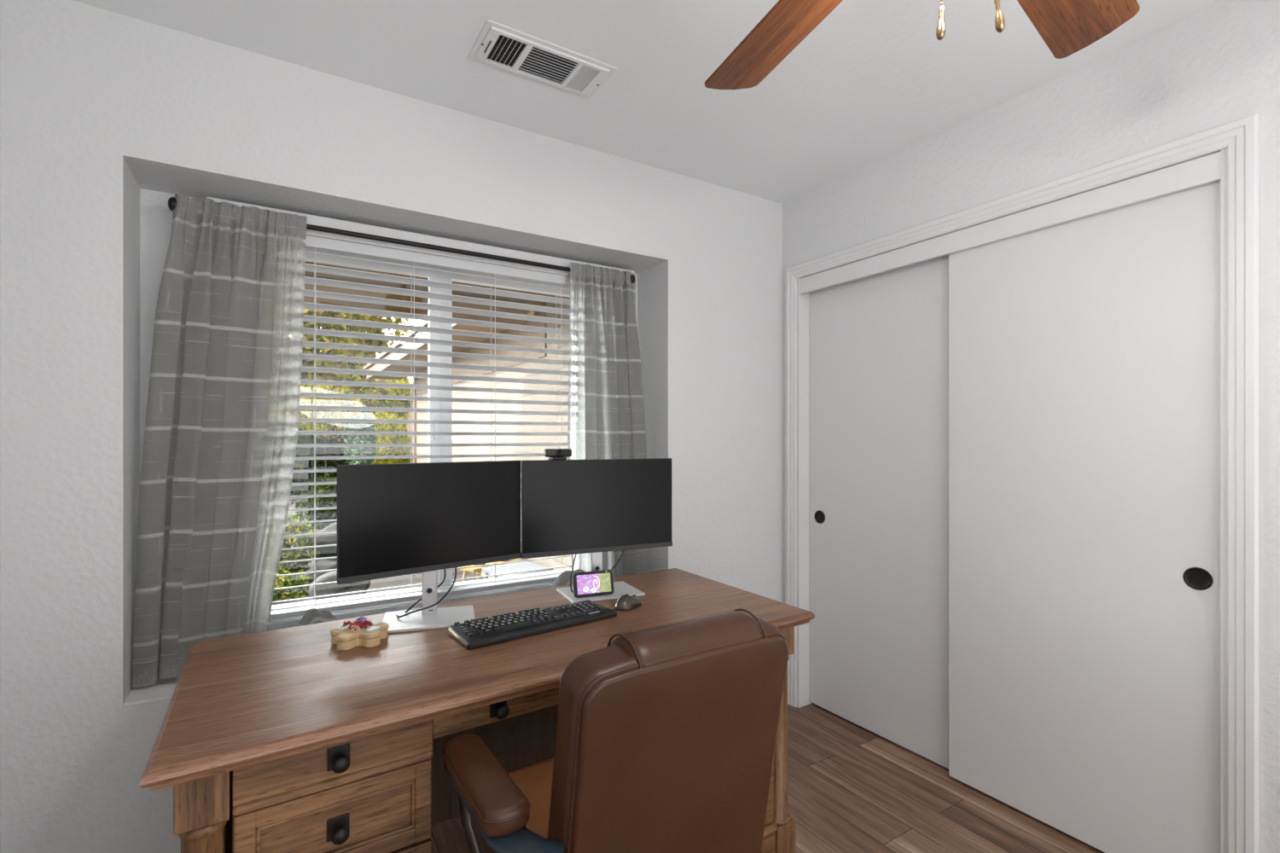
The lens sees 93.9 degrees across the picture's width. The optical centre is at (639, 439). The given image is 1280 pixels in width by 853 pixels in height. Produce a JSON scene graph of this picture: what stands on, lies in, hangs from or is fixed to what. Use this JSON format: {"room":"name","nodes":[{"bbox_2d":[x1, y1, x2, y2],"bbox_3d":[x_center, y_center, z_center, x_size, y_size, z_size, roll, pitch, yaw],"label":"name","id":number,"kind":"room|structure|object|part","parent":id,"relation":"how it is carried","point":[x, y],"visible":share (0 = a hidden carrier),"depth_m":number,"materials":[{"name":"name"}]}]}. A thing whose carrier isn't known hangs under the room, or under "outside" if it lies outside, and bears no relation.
{"room":"home office","nodes":[
{"label":"home office","id":0,"kind":"room"},
{"bbox_2d":[0,0,0,852],"bbox_3d":[-0.751,0.061,0.006,0.120,2.440,3.462,0,0,-32],"label":"wall","id":1,"kind":"structure","parent":0,"point":[0,0],"depth_m":1.51,"materials":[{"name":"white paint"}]},
{"bbox_2d":[0,0,782,852],"bbox_3d":[-0.284,0.061,2.547,3.593,2.440,0.363,0,0,-32],"label":"wall","id":2,"kind":"structure","parent":0,"point":[107,116],"depth_m":1.71,"materials":[{"name":"white paint"}]},
{"bbox_2d":[123,671,177,706],"bbox_3d":[-0.712,0.727,2.217,1.803,0.008,0.252,0,0,-32],"label":"windowsill","id":3,"kind":"structure","parent":2,"relation":"attached to","point":[163,689],"depth_m":1.71,"materials":[{"name":"white paint"}]},
{"bbox_2d":[168,197,634,283],"bbox_3d":[-0.745,-0.704,2.259,1.629,0.045,0.145,0,0,-32],"label":"curtain rod","id":4,"kind":"object","parent":2,"relation":"attached to","point":[171,201],"visible":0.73,"depth_m":2.17,"materials":[{"name":"black metal"}]},
{"bbox_2d":[131,193,337,687],"bbox_3d":[-1.193,-0.009,1.870,0.615,1.458,0.116,0,0,-27],"label":"curtain","id":5,"kind":"object","parent":4,"relation":"hanging from","point":[222,423],"visible":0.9,"depth_m":1.83,"materials":[{"name":"grey fabric"}]},
{"bbox_3d":[-0.719,-0.704,2.216,1.584,0.017,0.017,0,0,-32],"label":"rod","id":6,"kind":"part","parent":4,"relation":"part of","materials":[{"name":"black metal"}]},
{"bbox_2d":[548,261,649,587],"bbox_3d":[-0.213,-0.009,2.470,0.665,1.458,0.129,0,0,-36],"label":"curtain","id":7,"kind":"object","parent":4,"relation":"hanging from","point":[606,409],"visible":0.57,"depth_m":2.54,"materials":[{"name":"grey fabric"}]},
{"bbox_2d":[269,250,571,622],"bbox_3d":[-0.785,-0.029,2.365,1.260,1.310,0.073,0,0,-32],"label":"window","id":8,"kind":"structure","parent":2,"relation":"in","point":[439,393],"depth_m":2.34,"materials":[{"name":"white plastic"}]},
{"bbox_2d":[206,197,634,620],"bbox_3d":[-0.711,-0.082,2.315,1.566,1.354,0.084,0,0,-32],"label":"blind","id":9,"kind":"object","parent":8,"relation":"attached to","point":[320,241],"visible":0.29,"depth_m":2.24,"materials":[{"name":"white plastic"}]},
{"bbox_3d":[-1.117,-0.036,2.056,0.002,1.245,0.055,0,0,-32],"label":"ladder cord","id":10,"kind":"part","parent":9,"relation":"part of","materials":[{"name":"white fabric"}]},
{"bbox_3d":[-0.845,-0.036,2.225,0.002,1.245,0.055,0,0,-32],"label":"ladder cord","id":11,"kind":"part","parent":9,"relation":"part of","materials":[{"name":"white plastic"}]},
{"bbox_3d":[-0.741,0.586,2.289,1.267,0.018,0.048,0,0,-32],"label":"rail","id":12,"kind":"part","parent":9,"relation":"part of","materials":[{"name":"white plastic"}]},
{"bbox_3d":[-0.586,-0.036,2.386,0.002,1.245,0.055,0,0,-32],"label":"ladder cord","id":13,"kind":"part","parent":9,"relation":"part of","materials":[{"name":"white fabric"}]},
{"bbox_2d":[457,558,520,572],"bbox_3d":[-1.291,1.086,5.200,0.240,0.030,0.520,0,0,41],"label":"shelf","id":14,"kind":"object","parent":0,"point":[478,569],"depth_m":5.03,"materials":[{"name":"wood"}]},
{"bbox_2d":[72,0,1226,203],"bbox_3d":[0.660,-1.199,1.025,3.593,0.080,3.945,0,0,-32],"label":"ceiling","id":15,"kind":"structure","parent":0,"point":[875,79],"depth_m":1.84,"materials":[{"name":"white paint"}]},
{"bbox_2d":[467,18,616,98],"bbox_3d":[-0.297,-1.151,1.839,0.410,0.014,0.194,0,0,-32],"label":"ceiling vent","id":16,"kind":"object","parent":15,"relation":"in","point":[499,46],"visible":1,"depth_m":1.82,"materials":[{"name":"white metal"}]},
{"bbox_2d":[704,0,1140,89],"bbox_3d":[0.452,-0.847,0.829,1.219,0.624,1.218,0,0,-32],"label":"ceiling fan","id":17,"kind":"object","parent":15,"relation":"hanging from","point":[1067,27],"visible":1,"depth_m":1.17,"materials":[{"name":"brown wood"}]},
{"bbox_3d":[0.294,-0.812,1.160,0.141,0.006,0.487,-13,5,-22],"label":"blade","id":18,"kind":"part","parent":17,"relation":"part of","materials":[{"name":"brown wood"}]},
{"bbox_3d":[0.745,-0.812,1.053,0.487,0.006,0.141,0,-12,-41],"label":"blade","id":19,"kind":"part","parent":17,"relation":"part of","materials":[{"name":"brown wood"}]},
{"bbox_2d":[430,703,1105,852],"bbox_3d":[0.660,1.306,1.025,3.593,0.050,3.945,0,0,-32],"label":"floor","id":20,"kind":"structure","parent":0,"point":[852,788],"depth_m":2.09,"materials":[{"name":"brown wood"}]},
{"bbox_2d":[139,568,814,852],"bbox_3d":[-0.315,0.895,1.683,1.582,0.748,0.800,0,0,-32],"label":"desk","id":21,"kind":"object","parent":20,"relation":"on","point":[282,741],"visible":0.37,"depth_m":1.24,"materials":[{"name":"brown wood"}]},
{"bbox_3d":[-0.755,0.609,1.035,0.077,0.096,0.062,0,0,-32],"label":"corner post","id":22,"kind":"part","parent":21,"relation":"part of","materials":[{"name":"brown wood"}]},
{"bbox_3d":[-0.572,0.739,1.142,0.336,0.161,0.033,0,0,-32],"label":"drawer","id":23,"kind":"part","parent":21,"relation":"part of","materials":[{"name":"brown wood"}]},
{"bbox_3d":[-0.570,0.609,1.139,0.342,0.089,0.032,0,0,-34],"label":"drawer","id":24,"kind":"part","parent":21,"relation":"part of","materials":[{"name":"brown wood"}]},
{"bbox_3d":[-0.574,0.739,1.138,0.038,0.042,0.004,0,0,-34],"label":"knob plate","id":25,"kind":"part","parent":21,"relation":"part of","materials":[{"name":"black metal"}]},
{"bbox_3d":[-0.569,0.601,1.130,0.038,0.042,0.004,0,0,-34],"label":"knob plate","id":26,"kind":"part","parent":21,"relation":"part of","materials":[{"name":"black metal"}]},
{"bbox_3d":[-0.564,0.743,1.125,0.030,0.030,0.030,0,0,-32],"label":"knob","id":27,"kind":"part","parent":21,"relation":"part of","materials":[{"name":"black metal"}]},
{"bbox_3d":[-0.558,0.605,1.117,0.030,0.030,0.030,0,0,-32],"label":"knob","id":28,"kind":"part","parent":21,"relation":"part of","materials":[{"name":"black metal"}]},
{"bbox_2d":[330,616,388,650],"bbox_3d":[-0.721,0.491,1.543,0.136,0.060,0.136,0,0,-32],"label":"trinket box","id":29,"kind":"object","parent":21,"relation":"on","point":[363,633],"visible":1,"depth_m":1.51,"materials":[{"name":"brown wood"}]},
{"bbox_2d":[343,620,352,626],"bbox_3d":[-0.752,0.473,1.540,0.024,0.017,0.028,0,0,-4],"label":"dried flower","id":30,"kind":"object","parent":29,"relation":"on","point":[347,623],"depth_m":1.54,"materials":[{"name":"red plant"}]},
{"bbox_2d":[348,620,366,630],"bbox_3d":[-0.727,0.477,1.541,0.044,0.022,0.038,0,0,-44],"label":"dried flower","id":31,"kind":"object","parent":29,"relation":"on","point":[357,625],"depth_m":1.54,"materials":[{"name":"red plant"}]},
{"bbox_3d":[-0.721,0.493,1.543,0.136,0.011,0.136,0,0,-32],"label":"lid","id":32,"kind":"part","parent":29,"relation":"part of","materials":[{"name":"brown wood"}]},
{"bbox_2d":[355,616,366,622],"bbox_3d":[-0.726,0.468,1.559,0.028,0.014,0.033,0,0,-8],"label":"dried flower","id":33,"kind":"object","parent":29,"relation":"on","point":[360,619],"depth_m":1.55,"materials":[{"name":"purple plant"}]},
{"bbox_2d":[358,620,372,628],"bbox_3d":[-0.711,0.478,1.553,0.032,0.018,0.033,0,0,33],"label":"dried flower","id":34,"kind":"object","parent":29,"relation":"on","point":[362,625],"depth_m":1.55,"materials":[{"name":"red plant"}]},
{"bbox_3d":[-0.572,0.984,1.142,0.337,0.318,0.020,0,0,-34],"label":"drawer","id":35,"kind":"part","parent":21,"relation":"part of","materials":[{"name":"brown wood"}]},
{"bbox_2d":[336,460,521,633],"bbox_3d":[-0.584,0.294,1.733,0.517,0.453,0.207,0,0,-22],"label":"monitor","id":36,"kind":"object","parent":21,"relation":"on","point":[393,520],"visible":0.94,"depth_m":1.72,"materials":[{"name":"grey plastic"}]},
{"bbox_2d":[404,569,445,612],"bbox_3d":[-0.645,0.435,1.781,0.123,0.169,0.044,0,0,-10],"label":"cable","id":37,"kind":"object","parent":36,"relation":"attached to","point":[417,602],"visible":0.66,"depth_m":1.77,"materials":[{"name":"black rubber"}]},
{"bbox_2d":[395,567,456,617],"bbox_3d":[-0.632,0.435,1.755,0.179,0.170,0.077,0,0,-15],"label":"cable","id":38,"kind":"object","parent":36,"relation":"attached to","point":[450,588],"visible":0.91,"depth_m":1.74,"materials":[{"name":"black rubber"}]},
{"bbox_3d":[-0.608,0.517,1.724,0.250,0.007,0.188,0,0,-18],"label":"plate","id":39,"kind":"part","parent":36,"relation":"part of","materials":[{"name":"silver metal"}]},
{"bbox_3d":[-0.461,0.862,1.919,0.662,0.599,0.022,0,0,-35],"label":"modesty panel","id":40,"kind":"part","parent":21,"relation":"part of","materials":[{"name":"brown wood"}]},
{"bbox_3d":[-0.162,0.592,1.431,0.657,0.059,0.022,0,0,-34],"label":"drawer","id":41,"kind":"part","parent":21,"relation":"part of","materials":[{"name":"brown wood"}]},
{"bbox_3d":[-0.312,0.588,1.316,0.038,0.042,0.004,0,0,-34],"label":"knob plate","id":42,"kind":"part","parent":21,"relation":"part of","materials":[{"name":"black metal"}]},
{"bbox_3d":[-0.301,0.592,1.303,0.030,0.030,0.030,0,0,-32],"label":"knob","id":43,"kind":"part","parent":21,"relation":"part of","materials":[{"name":"black metal"}]},
{"bbox_2d":[448,599,616,650],"bbox_3d":[-0.286,0.506,1.670,0.460,0.029,0.159,0,0,-37],"label":"keyboard","id":44,"kind":"object","parent":21,"relation":"on","point":[474,634],"visible":1,"depth_m":1.63,"materials":[{"name":"black plastic"}]},
{"bbox_2d":[521,458,672,603],"bbox_3d":[-0.134,0.294,2.026,0.540,0.453,0.188,0,0,-25],"label":"monitor","id":45,"kind":"object","parent":21,"relation":"on","point":[592,507],"depth_m":2.00,"materials":[{"name":"grey plastic"}]},
{"bbox_2d":[543,448,571,459],"bbox_3d":[-0.273,0.070,1.966,0.094,0.076,0.048,0,0,-34],"label":"webcam","id":46,"kind":"object","parent":45,"relation":"attached to","point":[552,454],"visible":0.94,"depth_m":1.95,"materials":[{"name":"black plastic"}]},
{"bbox_2d":[570,554,576,593],"bbox_3d":[-0.219,0.432,2.006,0.031,0.164,0.057,0,0,-1],"label":"cable","id":47,"kind":"object","parent":45,"relation":"attached to","point":[575,555],"visible":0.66,"depth_m":2.02,"materials":[{"name":"black rubber"}]},
{"bbox_3d":[-0.159,0.477,1.982,0.136,0.084,0.064,0,0,-23],"label":"smart display","id":48,"kind":"part","parent":45,"relation":"part of","materials":[{"name":"multicoloured glass"}]},
{"bbox_3d":[-0.135,0.517,2.025,0.250,0.007,0.188,0,0,-25],"label":"plate","id":49,"kind":"part","parent":45,"relation":"part of","materials":[{"name":"silver metal"}]},
{"bbox_2d":[610,550,624,570],"bbox_3d":[-0.115,0.436,2.134,0.163,0.172,0.009,0,0,23],"label":"cable","id":50,"kind":"object","parent":45,"relation":"attached to","point":[623,550],"visible":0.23,"depth_m":2.12,"materials":[{"name":"black rubber"}]},
{"bbox_2d":[614,593,641,610],"bbox_3d":[-0.037,0.500,1.858,0.062,0.040,0.104,0,0,40],"label":"mouse","id":51,"kind":"object","parent":21,"relation":"on","point":[625,602],"visible":1,"depth_m":1.83,"materials":[{"name":"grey plastic"}]},
{"bbox_3d":[0.257,0.984,1.704,0.337,0.318,0.020,0,0,-34],"label":"drawer","id":52,"kind":"part","parent":21,"relation":"part of","materials":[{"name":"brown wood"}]},
{"bbox_3d":[0.426,0.609,1.835,0.077,0.096,0.063,0,0,-32],"label":"corner post","id":53,"kind":"part","parent":21,"relation":"part of","materials":[{"name":"brown wood"}]},
{"bbox_2d":[442,608,788,852],"bbox_3d":[-0.070,0.811,1.303,0.655,0.940,0.607,0,0,-33],"label":"office chair","id":54,"kind":"object","parent":20,"relation":"on","point":[666,736],"visible":1,"depth_m":1.06,"materials":[{"name":"brown leather"}]},
{"bbox_3d":[-0.311,0.792,1.229,0.140,0.244,0.066,0,0,-3],"label":"arm post","id":55,"kind":"part","parent":54,"relation":"part of","materials":[{"name":"grey metal"}]},
{"bbox_3d":[-0.250,0.674,1.095,0.114,0.031,0.399,0,0,-33],"label":"armrest","id":56,"kind":"part","parent":54,"relation":"part of","materials":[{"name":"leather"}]},
{"bbox_3d":[-0.078,0.851,1.347,0.480,0.110,0.470,0,0,-33],"label":"seat","id":57,"kind":"part","parent":54,"relation":"part of","materials":[{"name":"beige leather"}]},
{"bbox_3d":[0.057,0.653,1.139,0.476,0.593,0.179,0,0,-33],"label":"backrest","id":58,"kind":"part","parent":54,"relation":"part of","materials":[{"name":"brown leather"}]},
{"bbox_3d":[0.078,0.661,1.106,0.461,0.565,0.116,0,0,-33],"label":"panel","id":59,"kind":"part","parent":54,"relation":"part of","materials":[{"name":"brown leather"}]},
{"bbox_2d":[782,0,1279,852],"bbox_3d":[1.696,0.061,1.454,0.120,2.440,3.582,0,0,-32],"label":"wall","id":60,"kind":"structure","parent":0,"point":[1218,65],"depth_m":1.75,"materials":[{"name":"white paint"}]},
{"bbox_2d":[808,254,948,768],"bbox_3d":[1.028,0.257,2.576,0.036,2.021,0.754,0,0,-32],"label":"door","id":61,"kind":"structure","parent":60,"relation":"in","point":[879,343],"depth_m":2.55,"materials":[{"name":"white paint"}]},
{"bbox_3d":[0.851,0.368,2.832,0.004,0.062,0.062,0,0,-32],"label":"flush pull","id":62,"kind":"part","parent":61,"relation":"part of","materials":[{"name":"black metal"}]},
{"bbox_2d":[799,151,1220,294],"bbox_3d":[1.161,-0.731,2.228,0.018,0.073,1.512,0,0,-32],"label":"trim","id":63,"kind":"structure","parent":60,"relation":"attached to","point":[1205,170],"depth_m":1.97,"materials":[{"name":"white paint"}]},
{"bbox_2d":[797,148,1226,852],"bbox_3d":[1.201,0.256,2.253,0.119,2.050,1.511,0,0,-32],"label":"trim","id":64,"kind":"structure","parent":60,"relation":"attached to","point":[802,299],"depth_m":2.85,"materials":[{"name":"white paint"}]},
{"bbox_2d":[785,112,1259,852],"bbox_3d":[1.142,0.225,2.216,0.017,2.112,1.636,0,0,-32],"label":"trim","id":65,"kind":"structure","parent":60,"relation":"attached to","point":[1240,137],"depth_m":1.56,"materials":[{"name":"white paint"}]},
{"bbox_2d":[948,180,1220,852],"bbox_3d":[1.376,0.257,1.936,0.036,2.021,0.763,0,0,-32],"label":"door","id":66,"kind":"structure","parent":60,"relation":"in","point":[1085,352],"depth_m":1.86,"materials":[{"name":"white paint"}]},
{"bbox_3d":[1.536,0.384,1.648,0.004,0.062,0.062,0,0,-32],"label":"flush pull","id":67,"kind":"part","parent":66,"relation":"part of","materials":[{"name":"black metal"}]},
{"label":"outside","id":68,"kind":"structure","parent":0,"visible":0},
{"bbox_2d":[271,488,484,605],"bbox_3d":[-10.356,1.491,18.585,30.000,0.100,37.495,0,0,-32],"label":"ground","id":69,"kind":"structure","parent":68,"point":[402,580],"depth_m":6.18,"materials":[{"name":"grey stone"}]},
{"bbox_2d":[272,565,310,601],"bbox_3d":[-3.364,1.322,5.499,0.799,0.354,0.697,0,0,-32],"label":"shrub","id":70,"kind":"object","parent":69,"relation":"on","point":[283,581],"visible":0.38,"depth_m":5.48,"materials":[{"name":"green plant"}]},
{"bbox_2d":[277,511,320,573],"bbox_3d":[-3.892,1.109,6.589,0.686,0.675,0.713,0,0,-32],"label":"shrub","id":71,"kind":"object","parent":69,"relation":"on","point":[304,541],"visible":0.52,"depth_m":6.55,"materials":[{"name":"green plant"}]},
{"bbox_3d":[-3.910,1.226,6.592,0.158,0.440,0.154,0,0,23],"label":"stem","id":72,"kind":"part","parent":71,"relation":"part of","materials":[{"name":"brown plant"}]},
{"bbox_2d":[290,475,336,530],"bbox_3d":[-4.256,0.968,8.383,1.120,0.952,0.938,0,0,-32],"label":"shrub","id":73,"kind":"object","parent":69,"relation":"on","point":[331,514],"visible":0.42,"depth_m":8.16,"materials":[{"name":"green plant"}]},
{"bbox_2d":[303,560,336,582],"bbox_3d":[-3.239,1.365,6.192,0.448,0.224,0.370,0,0,-32],"label":"boulder","id":74,"kind":"object","parent":69,"relation":"on","point":[321,565],"visible":0.34,"depth_m":6.07,"materials":[{"name":"grey stone"}]},
{"bbox_2d":[290,403,350,515],"bbox_3d":[-6.392,0.297,11.301,1.855,2.293,1.567,0,0,-3],"label":"shrub","id":75,"kind":"object","parent":69,"relation":"on","point":[331,451],"visible":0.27,"depth_m":11.11,"materials":[{"name":"green plant"}]},
{"bbox_2d":[308,522,336,557],"bbox_3d":[-3.726,1.246,7.408,0.672,0.441,0.553,0,0,-32],"label":"boulder","id":76,"kind":"object","parent":69,"relation":"on","point":[326,539],"visible":0.38,"depth_m":7.15,"materials":[{"name":"grey stone"}]},
{"bbox_2d":[298,379,361,519],"bbox_3d":[-5.455,0.205,10.300,1.395,2.474,0.702,0,0,-32],"label":"tree","id":77,"kind":"object","parent":69,"relation":"on","point":[307,401],"visible":0.53,"depth_m":10.28,"materials":[{"name":"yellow plant"}]},
{"bbox_3d":[-5.441,0.369,10.352,0.391,2.146,0.122,0,0,-32],"label":"stem","id":78,"kind":"part","parent":77,"relation":"part of","materials":[{"name":"brown plant"}]},
{"bbox_2d":[308,570,371,599],"bbox_3d":[-2.732,1.343,5.440,0.503,0.320,0.398,0,0,-32],"label":"boulder","id":79,"kind":"object","parent":69,"relation":"on","point":[328,589],"visible":0.52,"depth_m":5.27,"materials":[{"name":"grey stone"}]},
{"bbox_2d":[295,308,409,508],"bbox_3d":[-6.998,-1.422,12.581,4.171,5.730,3.671,0,0,-32],"label":"tree","id":80,"kind":"object","parent":69,"relation":"on","point":[305,363],"visible":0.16,"depth_m":12.06,"materials":[{"name":"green plant"}]},
{"bbox_3d":[-7.208,-0.765,12.624,0.739,4.415,1.215,0,0,38],"label":"stem","id":81,"kind":"part","parent":80,"relation":"part of","materials":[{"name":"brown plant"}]},
{"bbox_2d":[343,406,377,465],"bbox_3d":[-4.579,0.446,9.790,0.544,1.993,0.619,0,0,-32],"label":"shrub","id":82,"kind":"object","parent":69,"relation":"on","point":[354,451],"visible":0.68,"depth_m":9.68,"materials":[{"name":"green plant"}]},
{"bbox_2d":[312,391,413,487],"bbox_3d":[-9.218,-0.089,17.700,15.000,3.060,0.200,0,0,-32],"label":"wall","id":83,"kind":"structure","parent":69,"relation":"on","point":[410,427],"depth_m":18.32,"materials":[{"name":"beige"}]},
{"bbox_2d":[351,377,413,453],"bbox_3d":[-6.818,-0.262,16.012,2.006,3.408,1.811,0,0,-32],"label":"tree","id":84,"kind":"object","parent":69,"relation":"on","point":[396,392],"visible":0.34,"depth_m":15.60,"materials":[{"name":"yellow plant"}]},
{"bbox_2d":[367,411,413,464],"bbox_3d":[-4.507,0.436,10.795,0.894,2.013,0.891,0,0,-32],"label":"shrub","id":85,"kind":"object","parent":69,"relation":"on","point":[389,427],"visible":0.55,"depth_m":10.60,"materials":[{"name":"yellow plant"}]},
{"bbox_2d":[303,261,555,325],"bbox_3d":[-1.919,0.051,3.046,6.050,2.780,2.190,0,0,-32],"label":"patio cover","id":86,"kind":"object","parent":69,"relation":"on","point":[310,287],"visible":0.08,"depth_m":4.25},
{"bbox_2d":[363,296,571,578],"bbox_3d":[-0.969,-0.464,7.290,3.360,3.810,8.380,0,0,-32],"label":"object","id":87,"kind":"object","parent":69,"relation":"on","point":[562,561],"visible":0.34,"depth_m":5.70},
{"bbox_3d":[-3.346,0.211,9.157,0.230,2.460,0.140,0,0,-32],"label":"corner trim","id":88,"kind":"part","parent":87,"relation":"part of","materials":[{"name":"white"}]},
{"bbox_2d":[457,558,520,581],"bbox_3d":[-1.291,1.258,5.200,0.240,0.373,0.537,0,0,41],"label":"plant stand","id":89,"kind":"object","parent":69,"relation":"on","point":[478,569],"visible":0.11,"depth_m":5.06,"materials":[{"name":"brown wood"}]},
{"bbox_3d":[-1.510,1.271,5.099,0.032,0.346,0.097,0,0,41],"label":"leg","id":90,"kind":"part","parent":89,"relation":"part of","materials":[{"name":"yellow wood"}]},
{"bbox_3d":[-1.359,1.271,4.968,0.032,0.346,0.097,0,0,41],"label":"leg","id":91,"kind":"part","parent":89,"relation":"part of","materials":[{"name":"yellow wood"}]},
{"bbox_2d":[481,561,552,579],"bbox_3d":[-0.966,1.226,4.700,0.400,0.430,0.400,0,0,-43],"label":"garden stool","id":92,"kind":"object","parent":69,"relation":"on","point":[524,566],"visible":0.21,"depth_m":4.68,"materials":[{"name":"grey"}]}
]}

